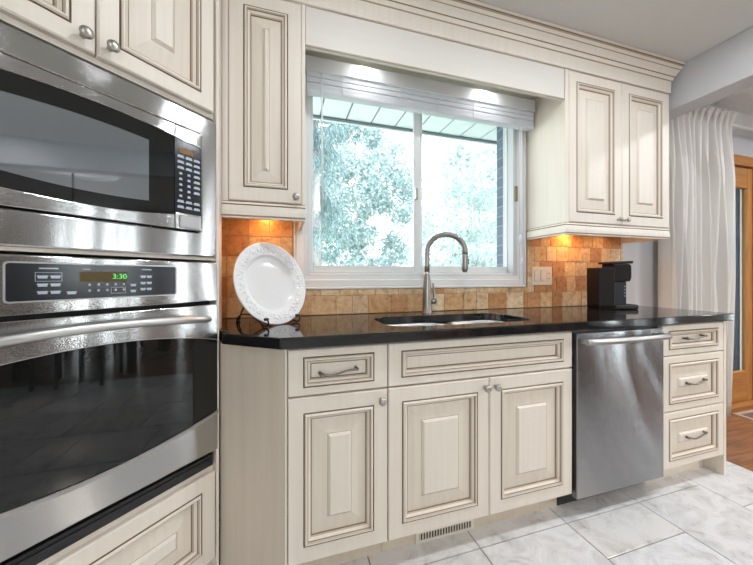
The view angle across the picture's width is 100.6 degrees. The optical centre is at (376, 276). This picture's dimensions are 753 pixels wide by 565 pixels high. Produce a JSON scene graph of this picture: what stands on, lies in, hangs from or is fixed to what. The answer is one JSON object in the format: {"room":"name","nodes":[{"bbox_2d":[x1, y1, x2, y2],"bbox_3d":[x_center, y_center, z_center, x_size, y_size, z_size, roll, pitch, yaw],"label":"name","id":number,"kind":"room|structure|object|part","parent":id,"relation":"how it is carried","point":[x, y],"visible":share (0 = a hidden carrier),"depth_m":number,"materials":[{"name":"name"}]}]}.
{"room":"kitchen","nodes":[
{"label":"kitchen","id":0,"kind":"room"},
{"bbox_2d":[219,406,752,564],"bbox_3d":[2.593,1.155,-0.201,7.550,0.060,5.320,0,0,-17],"label":"floor","id":1,"kind":"structure","parent":0,"point":[703,515],"depth_m":1.38,"materials":[{"name":"tile"}]},
{"bbox_2d":[0,0,218,564],"bbox_3d":[-0.959,-0.119,0.937,0.533,2.488,0.740,0,0,28],"label":"tall cabinet","id":2,"kind":"object","parent":1,"relation":"on","point":[169,49],"visible":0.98,"depth_m":0.96,"materials":[{"name":"beige paint"}]},
{"bbox_3d":[-0.843,-0.889,0.676,0.026,0.592,0.366,0,0,28],"label":"door","id":3,"kind":"part","parent":2,"relation":"part of","materials":[{"name":"beige paint"}]},
{"bbox_3d":[-0.750,-0.624,0.803,0.037,0.031,0.031,0,0,28],"label":"knob","id":4,"kind":"part","parent":2,"relation":"part of","materials":[{"name":"silver metal"}]},
{"bbox_2d":[0,22,215,257],"bbox_3d":[-0.930,-0.315,0.931,0.430,0.496,0.697,0,0,28],"label":"microwave oven","id":5,"kind":"object","parent":2,"relation":"in","point":[92,159],"visible":1,"depth_m":0.83,"materials":[{"name":"silver metal"}]},
{"bbox_3d":[-0.780,-0.465,0.801,0.034,0.052,0.484,0,0,28],"label":"rail","id":6,"kind":"part","parent":5,"relation":"part of","materials":[{"name":"silver metal"}]},
{"bbox_3d":[-0.780,-0.185,0.801,0.034,0.059,0.484,0,0,28],"label":"rail","id":7,"kind":"part","parent":5,"relation":"part of","materials":[{"name":"silver metal"}]},
{"bbox_3d":[-0.645,-0.330,1.055,0.032,0.241,0.087,0,0,28],"label":"control panel","id":8,"kind":"part","parent":5,"relation":"part of","materials":[{"name":"black"}]},
{"bbox_2d":[0,254,217,564],"bbox_3d":[-0.919,0.317,0.926,0.514,0.732,0.703,0,0,28],"label":"wall oven","id":9,"kind":"object","parent":2,"relation":"in","point":[108,367],"visible":1,"depth_m":0.83,"materials":[{"name":"silver metal"}]},
{"bbox_3d":[-0.738,0.013,0.852,0.005,0.087,0.362,0,0,28],"label":"glass panel","id":10,"kind":"part","parent":9,"relation":"part of","materials":[{"name":"black glass"}]},
{"bbox_3d":[-0.722,0.139,0.821,0.068,0.044,0.644,0,0,28],"label":"handle","id":11,"kind":"part","parent":9,"relation":"part of","materials":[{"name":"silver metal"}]},
{"bbox_3d":[-0.763,0.662,0.840,0.031,0.040,0.675,0,0,28],"label":"vent trim","id":12,"kind":"part","parent":9,"relation":"part of","materials":[{"name":"black plastic"}]},
{"bbox_3d":[-0.756,0.358,0.838,0.014,0.344,0.703,0,0,28],"label":"glass","id":13,"kind":"part","parent":9,"relation":"part of","materials":[{"name":"black glass"}]},
{"bbox_3d":[-0.757,0.020,0.839,0.022,0.138,0.703,0,0,28],"label":"control panel","id":14,"kind":"part","parent":9,"relation":"part of","materials":[{"name":"silver metal"}]},
{"bbox_3d":[-0.754,0.166,0.838,0.018,0.133,0.703,0,0,28],"label":"rail","id":15,"kind":"part","parent":9,"relation":"part of","materials":[{"name":"silver metal"}]},
{"bbox_3d":[-0.754,0.558,0.838,0.018,0.145,0.703,0,0,28],"label":"rail","id":16,"kind":"part","parent":9,"relation":"part of","materials":[{"name":"silver metal"}]},
{"bbox_3d":[-0.723,-0.626,0.853,0.037,0.031,0.031,0,0,28],"label":"knob","id":17,"kind":"part","parent":2,"relation":"part of","materials":[{"name":"silver metal"}]},
{"bbox_3d":[-0.761,0.866,0.828,0.026,0.318,0.712,0,0,28],"label":"drawer","id":18,"kind":"part","parent":2,"relation":"part of","materials":[{"name":"beige paint"}]},
{"bbox_3d":[-0.674,-0.889,0.989,0.026,0.592,0.336,0,0,28],"label":"door","id":19,"kind":"part","parent":2,"relation":"part of","materials":[{"name":"beige paint"}]},
{"bbox_2d":[220,342,386,564],"bbox_3d":[-0.323,0.687,1.351,0.608,0.876,0.588,0,0,-17],"label":"base cabinet","id":20,"kind":"object","parent":1,"relation":"on","point":[303,432],"visible":0.96,"depth_m":1.13,"materials":[{"name":"beige paint"}]},
{"bbox_3d":[-0.446,0.687,1.143,0.287,0.876,0.028,0,0,18],"label":"panel","id":21,"kind":"part","parent":20,"relation":"part of","materials":[{"name":"beige wood"}]},
{"bbox_3d":[-0.135,0.339,1.142,0.366,0.165,0.026,0,0,-17],"label":"drawer","id":22,"kind":"part","parent":20,"relation":"part of","materials":[{"name":"beige paint"}]},
{"bbox_3d":[-0.135,0.719,1.142,0.366,0.583,0.026,0,0,-17],"label":"door","id":23,"kind":"part","parent":20,"relation":"part of","materials":[{"name":"beige paint"}]},
{"bbox_3d":[-0.135,0.342,1.126,0.150,0.022,0.040,0,0,-17],"label":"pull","id":24,"kind":"part","parent":20,"relation":"part of","materials":[{"name":"grey metal"}]},
{"bbox_3d":[0.022,0.465,1.167,0.031,0.031,0.037,0,0,-17],"label":"knob","id":25,"kind":"part","parent":20,"relation":"part of","materials":[{"name":"silver metal"}]},
{"bbox_2d":[381,321,571,551],"bbox_3d":[0.403,0.687,1.569,0.903,0.876,0.588,0,0,-17],"label":"base cabinet","id":26,"kind":"object","parent":1,"relation":"on","point":[479,429],"visible":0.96,"depth_m":1.30,"materials":[{"name":"beige paint"}]},
{"bbox_3d":[0.259,0.719,1.260,0.449,0.583,0.026,0,0,-17],"label":"door","id":27,"kind":"part","parent":26,"relation":"part of","materials":[{"name":"beige paint"}]},
{"bbox_2d":[415,519,473,544],"bbox_3d":[0.298,1.096,1.352,0.280,0.054,0.007,0,0,-17],"label":"vent register","id":28,"kind":"object","parent":26,"relation":"attached to","point":[441,532],"visible":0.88,"depth_m":1.35,"materials":[{"name":"beige metal"}]},
{"bbox_2d":[219,306,733,349],"bbox_3d":[0.468,0.227,1.600,3.038,0.040,0.603,0,0,-17],"label":"countertop","id":29,"kind":"structure","parent":26,"relation":"on","point":[312,331],"depth_m":1.41,"materials":[{"name":"black stone"}]},
{"bbox_2d":[236,307,300,326],"bbox_3d":[-0.496,0.086,1.399,0.264,0.243,0.188,0,0,33],"label":"easel","id":30,"kind":"object","parent":29,"relation":"on","point":[241,314],"visible":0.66,"depth_m":1.36,"materials":[{"name":"black metal"}]},
{"bbox_3d":[-0.538,0.182,1.332,0.258,0.048,0.027,0,0,40],"label":"leg","id":31,"kind":"part","parent":30,"relation":"part of","materials":[{"name":"black metal"}]},
{"bbox_2d":[233,242,304,324],"bbox_3d":[-0.455,0.027,1.372,0.105,0.358,0.370,0,0,31],"label":"plate","id":32,"kind":"object","parent":30,"relation":"on","point":[268,282],"visible":0.98,"depth_m":1.37,"materials":[{"name":"white ceramic"}]},
{"bbox_2d":[421,232,468,313],"bbox_3d":[0.379,-0.020,1.730,0.258,0.454,0.062,0,0,15],"label":"faucet","id":33,"kind":"object","parent":29,"relation":"on","point":[427,302],"visible":1,"depth_m":1.74,"materials":[{"name":"silver metal"}]},
{"bbox_3d":[0.320,0.094,1.756,0.036,0.120,0.029,0,0,0],"label":"handle","id":34,"kind":"part","parent":33,"relation":"part of","materials":[{"name":"silver metal"}]},
{"bbox_3d":[0.383,-0.129,1.728,0.235,0.237,0.030,0,0,16],"label":"spout","id":35,"kind":"part","parent":33,"relation":"part of","materials":[{"name":"silver metal"}]},
{"bbox_2d":[389,320,503,326],"bbox_3d":[0.369,0.336,1.526,0.737,0.179,0.324,0,0,-17],"label":"sink","id":36,"kind":"object","parent":29,"relation":"in","point":[474,321],"visible":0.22,"depth_m":1.65,"materials":[{"name":"silver metal"}]},
{"bbox_3d":[0.199,0.336,1.475,0.382,0.179,0.324,0,0,-17],"label":"bowl","id":37,"kind":"part","parent":36,"relation":"part of","materials":[{"name":"silver metal"}]},
{"bbox_3d":[0.555,0.321,1.582,0.349,0.149,0.324,0,0,-17],"label":"bowl","id":38,"kind":"part","parent":36,"relation":"part of","materials":[{"name":"silver metal"}]},
{"bbox_2d":[587,261,638,309],"bbox_3d":[1.509,0.055,1.998,0.252,0.304,0.115,0,0,0],"label":"coffee maker","id":39,"kind":"object","parent":29,"relation":"on","point":[606,285],"visible":1,"depth_m":1.94,"materials":[{"name":"black plastic"}]},
{"bbox_3d":[1.528,-0.088,1.998,0.143,0.018,0.111,0,0,0],"label":"lid","id":40,"kind":"part","parent":39,"relation":"part of","materials":[{"name":"black plastic"}]},
{"bbox_3d":[1.522,0.105,1.998,0.078,0.148,0.099,0,0,0],"label":"splash panel","id":41,"kind":"part","parent":39,"relation":"part of","materials":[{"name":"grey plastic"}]},
{"bbox_2d":[616,303,638,309],"bbox_3d":[1.558,0.191,1.998,0.176,0.032,0.147,0,0,-17],"label":"drip tray","id":42,"kind":"object","parent":39,"relation":"on","point":[619,306],"depth_m":1.94,"materials":[{"name":"black plastic"}]},
{"bbox_3d":[0.458,0.465,1.298,0.031,0.031,0.037,0,0,-17],"label":"knob","id":43,"kind":"part","parent":26,"relation":"part of","materials":[{"name":"silver metal"}]},
{"bbox_3d":[0.507,0.465,1.312,0.031,0.031,0.037,0,0,-17],"label":"knob","id":44,"kind":"part","parent":26,"relation":"part of","materials":[{"name":"silver metal"}]},
{"bbox_3d":[0.692,0.719,1.391,0.449,0.583,0.026,0,0,-17],"label":"door","id":45,"kind":"part","parent":26,"relation":"part of","materials":[{"name":"beige paint"}]},
{"bbox_2d":[557,326,672,505],"bbox_3d":[1.130,0.692,1.760,0.597,0.865,0.622,0,0,-17],"label":"dishwasher","id":46,"kind":"object","parent":1,"relation":"on","point":[618,373],"visible":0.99,"depth_m":1.51,"materials":[{"name":"silver metal"}]},
{"bbox_3d":[1.171,1.076,1.625,0.597,0.097,0.014,0,0,-17],"label":"toe plate","id":47,"kind":"part","parent":46,"relation":"part of","materials":[{"name":"black plastic"}]},
{"bbox_3d":[1.209,0.299,1.494,0.547,0.030,0.068,0,0,-17],"label":"handle","id":48,"kind":"part","parent":46,"relation":"part of","materials":[{"name":"silver metal"}]},
{"bbox_2d":[646,321,725,481],"bbox_3d":[1.655,0.687,1.958,0.518,0.876,0.601,0,0,-17],"label":"base cabinet","id":49,"kind":"object","parent":1,"relation":"on","point":[695,355],"visible":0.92,"depth_m":1.70,"materials":[{"name":"beige paint"}]},
{"bbox_3d":[1.723,0.337,1.701,0.497,0.161,0.026,0,0,-17],"label":"drawer","id":50,"kind":"part","parent":49,"relation":"part of","materials":[{"name":"beige paint"}]},
{"bbox_3d":[1.723,0.862,1.701,0.497,0.294,0.026,0,0,-17],"label":"drawer","id":51,"kind":"part","parent":49,"relation":"part of","materials":[{"name":"beige paint"}]},
{"bbox_3d":[1.723,0.566,1.701,0.497,0.289,0.026,0,0,-17],"label":"drawer","id":52,"kind":"part","parent":49,"relation":"part of","materials":[{"name":"beige paint"}]},
{"bbox_3d":[1.727,0.328,1.686,0.160,0.022,0.040,0,0,-17],"label":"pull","id":53,"kind":"part","parent":49,"relation":"part of","materials":[{"name":"grey metal"}]},
{"bbox_3d":[1.727,0.855,1.686,0.160,0.022,0.040,0,0,-17],"label":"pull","id":54,"kind":"part","parent":49,"relation":"part of","materials":[{"name":"grey metal"}]},
{"bbox_3d":[1.727,0.567,1.686,0.160,0.022,0.040,0,0,-17],"label":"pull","id":55,"kind":"part","parent":49,"relation":"part of","materials":[{"name":"grey metal"}]},
{"bbox_3d":[1.891,0.687,2.043,0.019,0.876,0.574,0,0,-17],"label":"panel","id":56,"kind":"part","parent":49,"relation":"part of","materials":[{"name":"beige paint"}]},
{"bbox_2d":[733,409,752,420],"bbox_3d":[3.396,1.120,2.406,0.870,0.010,0.550,0,0,-17],"label":"door mat","id":57,"kind":"object","parent":1,"relation":"on","point":[748,414],"visible":1,"depth_m":2.52,"materials":[{"name":"beige fabric"}]},
{"bbox_2d":[219,128,752,503],"bbox_3d":[1.818,-0.120,2.374,7.550,2.490,0.100,0,0,-17],"label":"wall","id":58,"kind":"structure","parent":0,"point":[642,289],"depth_m":2.37,"materials":[{"name":"grey paint"}]},
{"bbox_2d":[219,0,304,328],"bbox_3d":[-0.504,-0.578,1.414,0.341,1.568,0.398,0,0,-17],"label":"upper cabinet","id":59,"kind":"object","parent":58,"relation":"attached to","point":[262,42],"visible":0.99,"depth_m":1.32,"materials":[{"name":"beige paint"}]},
{"bbox_3d":[-0.619,-0.578,1.220,0.009,1.569,0.093,0,0,-16],"label":"scribe panel","id":60,"kind":"part","parent":59,"relation":"part of","materials":[{"name":"beige paint"}]},
{"bbox_3d":[-0.509,-0.276,1.446,0.331,0.070,0.297,0,0,-17],"label":"light rail","id":61,"kind":"part","parent":59,"relation":"part of","materials":[{"name":"beige paint"}]},
{"bbox_3d":[-0.468,-0.749,1.324,0.291,0.869,0.026,0,0,-17],"label":"door","id":62,"kind":"part","parent":59,"relation":"part of","materials":[{"name":"beige paint"}]},
{"bbox_3d":[-0.345,-0.341,1.338,0.031,0.031,0.037,0,0,-17],"label":"knob","id":63,"kind":"part","parent":59,"relation":"part of","materials":[{"name":"silver metal"}]},
{"bbox_2d":[293,69,525,289],"bbox_3d":[0.258,-0.530,1.889,1.473,1.199,0.112,0,0,-17],"label":"window","id":64,"kind":"structure","parent":58,"relation":"in","point":[315,276],"depth_m":1.88,"materials":[{"name":"white paint"}]},
{"bbox_3d":[-0.050,-0.564,1.802,0.658,1.086,0.020,0,0,-17],"label":"sash","id":65,"kind":"part","parent":64,"relation":"part of","materials":[{"name":"white plastic"}]},
{"bbox_2d":[305,55,534,264],"bbox_3d":[0.319,-0.589,1.787,1.420,1.043,0.064,0,0,-17],"label":"window blind","id":66,"kind":"object","parent":64,"relation":"attached to","point":[325,78],"visible":1,"depth_m":1.75,"materials":[{"name":"white fabric"}]},
{"bbox_3d":[0.317,-0.946,1.796,1.406,0.022,0.048,0,0,-17],"label":"rail","id":67,"kind":"part","parent":66,"relation":"part of","materials":[{"name":"white plastic"}]},
{"bbox_3d":[0.897,-0.576,1.947,0.016,0.737,0.016,0,0,15],"label":"pull cord","id":68,"kind":"part","parent":66,"relation":"part of","materials":[{"name":"white plastic"}]},
{"bbox_3d":[0.908,-0.506,1.950,0.016,0.877,0.016,0,0,15],"label":"pull cord","id":69,"kind":"part","parent":66,"relation":"part of","materials":[{"name":"white fabric"}]},
{"bbox_3d":[0.558,-0.564,2.011,0.683,1.086,0.020,0,0,-17],"label":"sash","id":70,"kind":"part","parent":64,"relation":"part of","materials":[{"name":"white plastic"}]},
{"bbox_2d":[222,217,622,317],"bbox_3d":[0.369,-0.049,1.877,3.028,0.511,0.017,0,0,-17],"label":"backsplash","id":71,"kind":"structure","parent":58,"relation":"attached to","point":[569,257],"depth_m":1.90,"materials":[{"name":"tile"}]},
{"bbox_2d":[532,267,551,284],"bbox_3d":[1.107,-0.004,2.086,0.162,0.122,0.010,0,0,-17],"label":"switch plate","id":72,"kind":"object","parent":71,"relation":"attached to","point":[540,275],"visible":1,"depth_m":2.08,"materials":[{"name":"beige plastic"}]},
{"bbox_2d":[547,270,550,280],"bbox_3d":[1.156,-0.004,2.098,0.034,0.074,0.003,0,0,-17],"label":"outlet","id":73,"kind":"object","parent":72,"relation":"attached to","point":[548,271],"depth_m":2.10,"materials":[{"name":"beige plastic"}]},
{"bbox_2d":[287,0,684,93],"bbox_3d":[0.599,-1.276,1.765,2.764,0.174,0.363,0,0,-17],"label":"trim","id":74,"kind":"structure","parent":58,"relation":"attached to","point":[473,23],"depth_m":1.66,"materials":[{"name":"beige paint"}]},
{"bbox_2d":[526,69,669,243],"bbox_3d":[1.446,-0.801,2.033,0.876,1.121,0.336,0,0,-17],"label":"upper cabinet","id":75,"kind":"object","parent":58,"relation":"attached to","point":[597,157],"visible":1,"depth_m":1.90,"materials":[{"name":"beige paint"}]},
{"bbox_2d":[305,6,564,100],"bbox_3d":[0.345,-1.099,1.699,1.447,0.178,0.262,0,0,-17],"label":"window valance","id":76,"kind":"object","parent":75,"relation":"attached to","point":[328,35],"visible":0.96,"depth_m":1.56,"materials":[{"name":"paint"}]},
{"bbox_3d":[1.299,-0.749,1.855,0.414,0.869,0.026,0,0,-17],"label":"door","id":77,"kind":"part","parent":75,"relation":"part of","materials":[{"name":"beige paint"}]},
{"bbox_3d":[1.439,-0.276,2.033,0.861,0.070,0.297,0,0,-17],"label":"light rail","id":78,"kind":"part","parent":75,"relation":"part of","materials":[{"name":"beige paint"}]},
{"bbox_3d":[1.698,-0.749,1.976,0.414,0.869,0.026,0,0,-17],"label":"door","id":79,"kind":"part","parent":75,"relation":"part of","materials":[{"name":"beige paint"}]},
{"bbox_2d":[669,26,752,119],"bbox_3d":[2.699,-1.232,-0.180,0.155,0.265,5.300,0,0,-17],"label":"soffit","id":80,"kind":"object","parent":58,"relation":"attached to","point":[724,70],"depth_m":1.87,"materials":[{"name":"grey paint"}]},
{"bbox_2d":[698,105,752,132],"bbox_3d":[3.741,-1.319,2.859,3.588,0.089,0.079,0,0,-17],"label":"trim","id":81,"kind":"structure","parent":58,"relation":"attached to","point":[741,119],"depth_m":2.65,"materials":[{"name":"white paint"}]},
{"bbox_2d":[731,154,752,409],"bbox_3d":[2.856,0.038,2.656,1.180,2.175,0.140,0,0,-17],"label":"door","id":82,"kind":"structure","parent":58,"relation":"in","point":[742,380],"depth_m":2.78,"materials":[{"name":"brown wood"}]},
{"bbox_3d":[2.813,0.075,2.687,0.952,2.000,0.025,0,0,-17],"label":"storm frame","id":83,"kind":"part","parent":82,"relation":"part of","materials":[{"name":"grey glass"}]},
{"bbox_3d":[2.881,0.070,2.663,0.838,2.050,0.036,0,0,-17],"label":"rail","id":84,"kind":"part","parent":82,"relation":"part of","materials":[{"name":"brown wood"}]},
{"bbox_2d":[732,124,752,131],"bbox_3d":[2.881,-1.237,2.589,1.690,0.035,0.101,0,0,-17],"label":"curtain rod","id":85,"kind":"object","parent":58,"relation":"attached to","point":[733,125],"visible":0.05,"depth_m":2.59,"materials":[{"name":"white paint"}]},
{"bbox_2d":[658,106,736,418],"bbox_3d":[2.472,-0.095,2.386,0.780,2.381,0.157,0,0,-17],"label":"curtain","id":86,"kind":"object","parent":85,"relation":"hanging from","point":[697,263],"visible":0.73,"depth_m":2.37,"materials":[{"name":"white fabric"}]},
{"bbox_2d":[497,127,502,266],"bbox_3d":[1.794,0.025,2.454,7.750,2.800,0.065,0,0,-17],"label":"wall","id":87,"kind":"structure","parent":0,"point":[499,129],"depth_m":2.17,"materials":[{"name":"stone"}]},
{"bbox_2d":[313,96,496,145],"bbox_3d":[0.817,-1.286,2.516,9.014,0.118,0.617,0,0,-17],"label":"soffit","id":88,"kind":"structure","parent":87,"relation":"attached to","point":[335,111],"depth_m":2.51,"materials":[{"name":"white metal"}]},
{"bbox_2d":[475,0,752,115],"bbox_3d":[2.629,-1.415,-0.149,7.650,0.100,5.400,0,0,-17],"label":"ceiling","id":89,"kind":"structure","parent":0,"point":[682,30],"depth_m":1.67,"materials":[{"name":"white paint"}]},
{"label":"outside","id":90,"kind":"structure","parent":0,"visible":0},
{"bbox_3d":[0.196,1.550,16.700,34.000,0.050,28.130,0,0,-17],"label":"ground","id":91,"kind":"structure","parent":90,"visible":0},
{"bbox_2d":[313,120,355,265],"bbox_3d":[-1.089,-1.302,5.646,1.974,5.695,2.150,0,0,43],"label":"conifer","id":92,"kind":"object","parent":91,"relation":"on","point":[328,148],"visible":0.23,"depth_m":5.45,"materials":[{"name":"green plant"}]},
{"bbox_2d":[335,245,406,265],"bbox_3d":[0.031,0.615,3.395,1.269,1.940,1.164,0,0,-17],"label":"shrub","id":93,"kind":"object","parent":91,"relation":"on","point":[382,261],"visible":0.05,"depth_m":3.38,"materials":[{"name":"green plant"}]},
{"bbox_2d":[319,123,429,265],"bbox_3d":[-0.577,-2.196,10.866,4.603,7.658,4.601,0,0,-7],"label":"leafy tree","id":94,"kind":"object","parent":91,"relation":"on","point":[379,198],"visible":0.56,"depth_m":9.96,"materials":[{"name":"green plant"}]},
{"bbox_2d":[395,138,496,266],"bbox_3d":[2.189,-0.941,7.296,3.367,4.983,3.253,0,0,-33],"label":"leafy tree","id":95,"kind":"object","parent":91,"relation":"on","point":[469,156],"visible":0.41,"depth_m":6.81,"materials":[{"name":"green plant"}]},
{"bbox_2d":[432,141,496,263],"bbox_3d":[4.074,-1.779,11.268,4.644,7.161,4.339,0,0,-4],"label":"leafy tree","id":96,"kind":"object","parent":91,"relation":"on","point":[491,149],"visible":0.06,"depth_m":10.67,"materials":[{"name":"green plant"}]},
{"bbox_2d":[444,239,496,266],"bbox_3d":[1.403,0.513,4.383,1.390,2.096,1.338,0,0,42],"label":"shrub","id":97,"kind":"object","parent":91,"relation":"on","point":[473,260],"visible":0.11,"depth_m":4.28,"materials":[{"name":"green plant"}]}
]}

